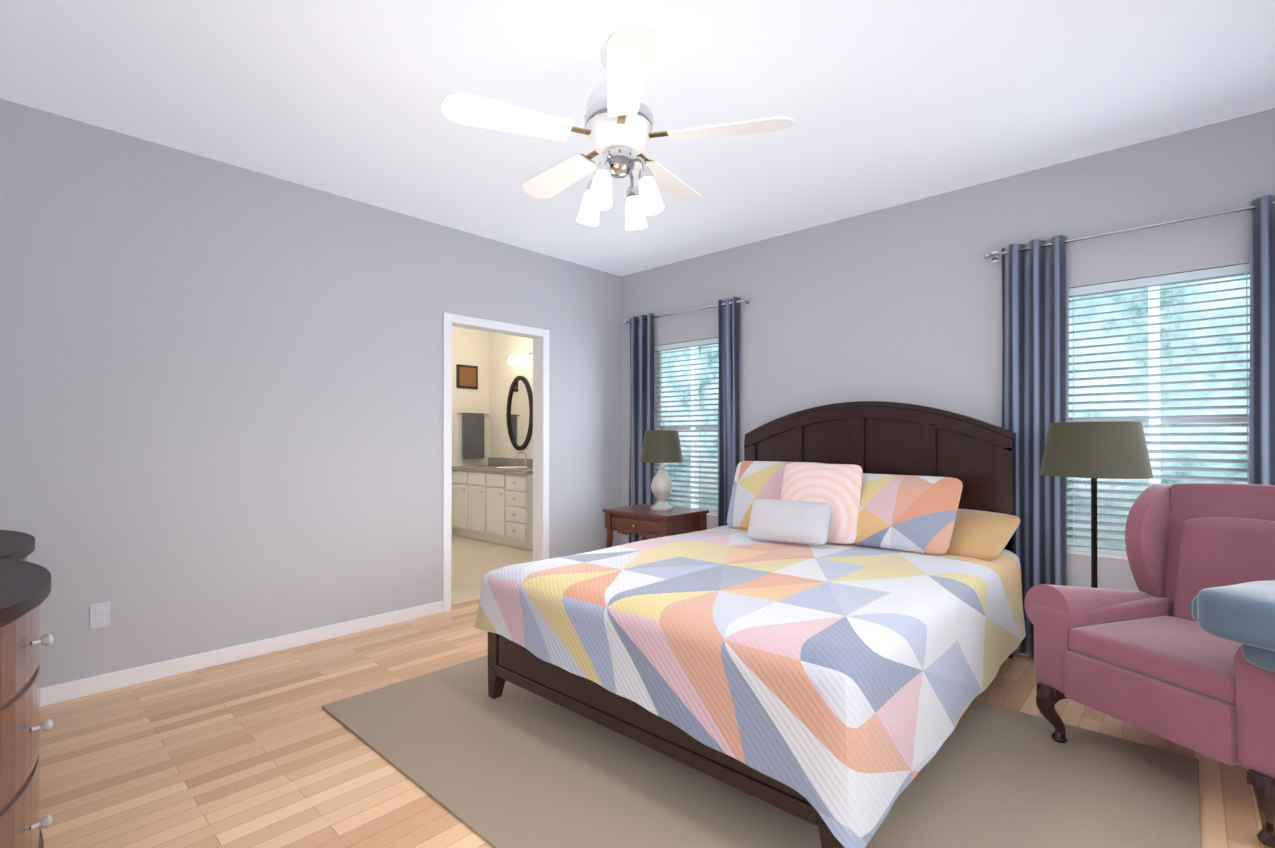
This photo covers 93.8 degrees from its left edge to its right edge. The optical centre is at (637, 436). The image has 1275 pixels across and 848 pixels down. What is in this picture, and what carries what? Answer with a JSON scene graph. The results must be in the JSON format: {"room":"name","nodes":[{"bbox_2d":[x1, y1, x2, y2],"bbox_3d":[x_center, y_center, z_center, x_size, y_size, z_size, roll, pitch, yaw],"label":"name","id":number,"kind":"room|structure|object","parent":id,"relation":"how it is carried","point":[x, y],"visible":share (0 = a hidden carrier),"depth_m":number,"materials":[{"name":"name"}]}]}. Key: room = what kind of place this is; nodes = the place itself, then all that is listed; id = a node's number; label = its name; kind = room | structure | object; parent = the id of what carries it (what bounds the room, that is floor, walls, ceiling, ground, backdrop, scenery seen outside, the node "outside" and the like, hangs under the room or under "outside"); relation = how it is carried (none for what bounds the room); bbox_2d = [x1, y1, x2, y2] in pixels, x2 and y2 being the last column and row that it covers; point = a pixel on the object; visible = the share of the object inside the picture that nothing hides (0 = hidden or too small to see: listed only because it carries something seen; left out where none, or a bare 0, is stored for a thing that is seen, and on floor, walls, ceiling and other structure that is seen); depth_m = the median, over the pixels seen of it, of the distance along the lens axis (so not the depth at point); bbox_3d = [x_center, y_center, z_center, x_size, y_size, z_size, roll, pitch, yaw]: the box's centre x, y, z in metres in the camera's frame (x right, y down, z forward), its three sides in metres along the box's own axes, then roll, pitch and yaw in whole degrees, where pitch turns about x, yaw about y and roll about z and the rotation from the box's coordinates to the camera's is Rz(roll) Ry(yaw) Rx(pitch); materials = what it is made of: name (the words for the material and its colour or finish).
{"room":"bedroom","nodes":[
{"label":"bedroom","id":0,"kind":"room"},
{"bbox_2d":[0,98,620,687],"bbox_3d":[-1.722,-0.125,3.935,0.120,2.740,4.740,0,0,43],"label":"wall","id":1,"kind":"structure","parent":0,"point":[220,404],"depth_m":3.29,"materials":[{"name":"grey paint"}]},
{"bbox_2d":[90,602,109,628],"bbox_3d":[-2.600,0.868,2.884,0.008,0.116,0.072,0,0,43],"label":"electrical outlet","id":2,"kind":"object","parent":1,"relation":"attached to","point":[100,615],"visible":1,"depth_m":2.88,"materials":[{"name":"white plastic"}]},
{"bbox_2d":[40,601,442,706],"bbox_3d":[-2.274,1.199,3.229,0.017,0.085,2.664,0,0,43],"label":"baseboard","id":3,"kind":"structure","parent":1,"relation":"attached to","point":[65,691],"depth_m":3.24,"materials":[{"name":"white wood"}]},
{"bbox_2d":[443,312,548,612],"bbox_3d":[-1.098,0.187,4.603,0.141,2.122,0.947,0,0,43],"label":"door frame","id":4,"kind":"structure","parent":1,"relation":"attached to","point":[539,337],"depth_m":4.86,"materials":[{"name":"white wood"}]},
{"bbox_2d":[451,326,486,534],"bbox_3d":[-2.969,-0.111,7.009,0.120,2.740,2.730,0,0,43],"label":"wall","id":5,"kind":"structure","parent":0,"point":[469,346],"depth_m":7.75,"materials":[{"name":"beige paint"}]},
{"bbox_2d":[456,364,477,388],"bbox_3d":[-2.206,-0.768,7.730,0.024,0.300,0.300,0,0,43],"label":"picture","id":6,"kind":"object","parent":5,"relation":"attached to","point":[467,376],"visible":0.96,"depth_m":7.71,"materials":[{"name":"brown wood"}]},
{"bbox_2d":[457,413,488,458],"bbox_3d":[-2.136,-0.004,7.757,0.085,0.592,0.440,0,0,43],"label":"towel rail","id":7,"kind":"object","parent":5,"relation":"attached to","point":[472,435],"visible":1,"depth_m":7.70,"materials":[{"name":"silver metal"}]},
{"bbox_2d":[487,332,532,464],"bbox_3d":[-0.886,-0.111,7.054,3.120,2.740,0.120,0,0,43],"label":"wall","id":8,"kind":"structure","parent":0,"point":[488,354],"depth_m":7.79,"materials":[{"name":"beige paint"}]},
{"bbox_2d":[488,459,532,466],"bbox_3d":[-1.405,0.331,7.431,1.597,0.100,0.021,0,0,43],"label":"backsplash","id":9,"kind":"structure","parent":8,"relation":"attached to","point":[498,462],"depth_m":7.56,"materials":[{"name":"grey stone"}]},
{"bbox_2d":[506,376,532,450],"bbox_3d":[-1.478,-0.289,7.490,0.540,0.940,0.035,0,0,43],"label":"mirror","id":10,"kind":"object","parent":8,"relation":"attached to","point":[519,413],"visible":0.98,"depth_m":7.49,"materials":[{"name":"grey mirror"}]},
{"bbox_2d":[508,353,532,365],"bbox_3d":[-1.460,-0.954,7.409,0.400,0.130,0.138,0,0,43],"label":"sconce","id":11,"kind":"object","parent":8,"relation":"attached to","point":[524,358],"visible":0.98,"depth_m":7.36,"materials":[{"name":"white glass"}]},
{"bbox_2d":[0,0,1274,275],"bbox_3d":[0.160,-1.553,2.206,5.240,0.100,4.740,0,0,43],"label":"ceiling","id":12,"kind":"structure","parent":0,"point":[884,104],"depth_m":2.58,"materials":[{"name":"white paint"}]},
{"bbox_2d":[441,23,793,229],"bbox_3d":[-0.087,-1.176,2.376,1.247,0.650,1.266,0,0,43],"label":"fan","id":13,"kind":"object","parent":12,"relation":"hanging from","point":[619,124],"visible":1,"depth_m":2.23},
{"bbox_2d":[39,535,1270,847],"bbox_3d":[-0.753,1.292,3.327,8.120,0.100,5.170,0,0,43],"label":"floor","id":14,"kind":"structure","parent":0,"point":[265,751],"depth_m":2.31,"materials":[{"name":"brown wood"}]},
{"bbox_2d":[0,530,52,847],"bbox_3d":[-2.176,0.725,1.736,1.750,1.020,0.623,0,0,43],"label":"dresser","id":15,"kind":"object","parent":14,"relation":"on","point":[25,587],"visible":1,"depth_m":1.46,"materials":[{"name":"brown wood"}]},
{"bbox_2d":[451,467,532,550],"bbox_3d":[-1.607,0.840,7.224,1.577,0.840,0.596,0,0,43],"label":"bathroom vanity","id":16,"kind":"object","parent":14,"relation":"on","point":[492,501],"depth_m":6.91,"materials":[{"name":"white wood"}]},
{"bbox_2d":[459,463,532,474],"bbox_3d":[-1.598,0.400,7.221,1.597,0.040,0.591,0,0,43],"label":"countertop","id":17,"kind":"structure","parent":16,"relation":"on","point":[491,466],"depth_m":6.98,"materials":[{"name":"grey stone"}]},
{"bbox_2d":[603,504,708,547],"bbox_3d":[0.136,0.905,4.529,0.673,0.695,0.533,0,0,43],"label":"nightstand","id":18,"kind":"object","parent":14,"relation":"on","point":[645,521],"visible":0.77,"depth_m":4.39,"materials":[{"name":"brown wood"}]},
{"bbox_2d":[640,426,682,510],"bbox_3d":[0.185,0.238,4.542,0.330,0.637,0.330,0,0,43],"label":"table lamp","id":19,"kind":"object","parent":18,"relation":"on","point":[661,447],"visible":1,"depth_m":4.45,"materials":[{"name":"fabric"}]},
{"bbox_2d":[322,655,1200,847],"bbox_3d":[0.346,1.232,2.491,2.930,0.012,2.090,0,0,43],"label":"rug","id":20,"kind":"object","parent":14,"relation":"on","point":[514,766],"visible":0.54,"depth_m":2.10,"materials":[{"name":"carpet"}]},
{"bbox_2d":[475,401,1025,847],"bbox_3d":[0.685,0.499,3.047,1.849,1.457,2.362,0,0,43],"label":"bed","id":21,"kind":"object","parent":20,"relation":"on","point":[824,630],"visible":1,"depth_m":2.38,"materials":[{"name":"multicoloured fabric"}]},
{"bbox_2d":[1024,483,1274,847],"bbox_3d":[2.049,0.706,2.149,1.107,1.036,1.316,0,0,43],"label":"chair","id":22,"kind":"object","parent":20,"relation":"on","point":[1178,647],"visible":1,"depth_m":2.23,"materials":[{"name":"pink fabric"}]},
{"bbox_2d":[1189,580,1274,671],"bbox_3d":[1.969,0.605,1.703,0.592,0.301,0.586,0,0,43],"label":"blanket","id":23,"kind":"object","parent":22,"relation":"on","point":[1243,613],"depth_m":1.76,"materials":[{"name":"blue fabric"}]},
{"bbox_2d":[1040,421,1152,587],"bbox_3d":[2.182,0.588,2.848,0.430,1.305,0.430,0,0,43],"label":"floor lamp","id":24,"kind":"object","parent":14,"relation":"on","point":[1093,451],"visible":0.73,"depth_m":2.71,"materials":[{"name":"fabric"}]},
{"bbox_2d":[621,108,1274,590],"bbox_3d":[1.770,-0.125,3.857,5.120,2.740,0.120,0,0,43],"label":"wall","id":25,"kind":"structure","parent":0,"point":[901,304],"depth_m":3.69,"materials":[{"name":"grey paint"}]},
{"bbox_2d":[653,338,718,515],"bbox_3d":[0.468,-0.075,5.056,0.856,1.446,0.117,0,0,43],"label":"window","id":26,"kind":"structure","parent":25,"relation":"in","point":[686,379],"depth_m":5.05,"materials":[{"name":"white plastic"}]},
{"bbox_2d":[623,297,749,542],"bbox_3d":[0.371,0.077,5.010,1.336,2.305,0.085,0,0,43],"label":"curtain","id":27,"kind":"object","parent":25,"relation":"hanging from","point":[641,475],"visible":0.81,"depth_m":4.73,"materials":[{"name":"fabric"}]},
{"bbox_2d":[984,195,1274,657],"bbox_3d":[2.584,0.068,2.969,1.516,2.305,0.085,0,0,43],"label":"curtain","id":28,"kind":"object","parent":25,"relation":"hanging from","point":[1035,340],"visible":0.83,"depth_m":3.28,"materials":[{"name":"fabric"}]},
{"bbox_2d":[1067,263,1249,559],"bbox_3d":[2.644,-0.084,3.050,0.896,1.446,0.117,0,0,43],"label":"window","id":29,"kind":"structure","parent":25,"relation":"in","point":[1164,360],"depth_m":3.03,"materials":[{"name":"white plastic"}]}
]}

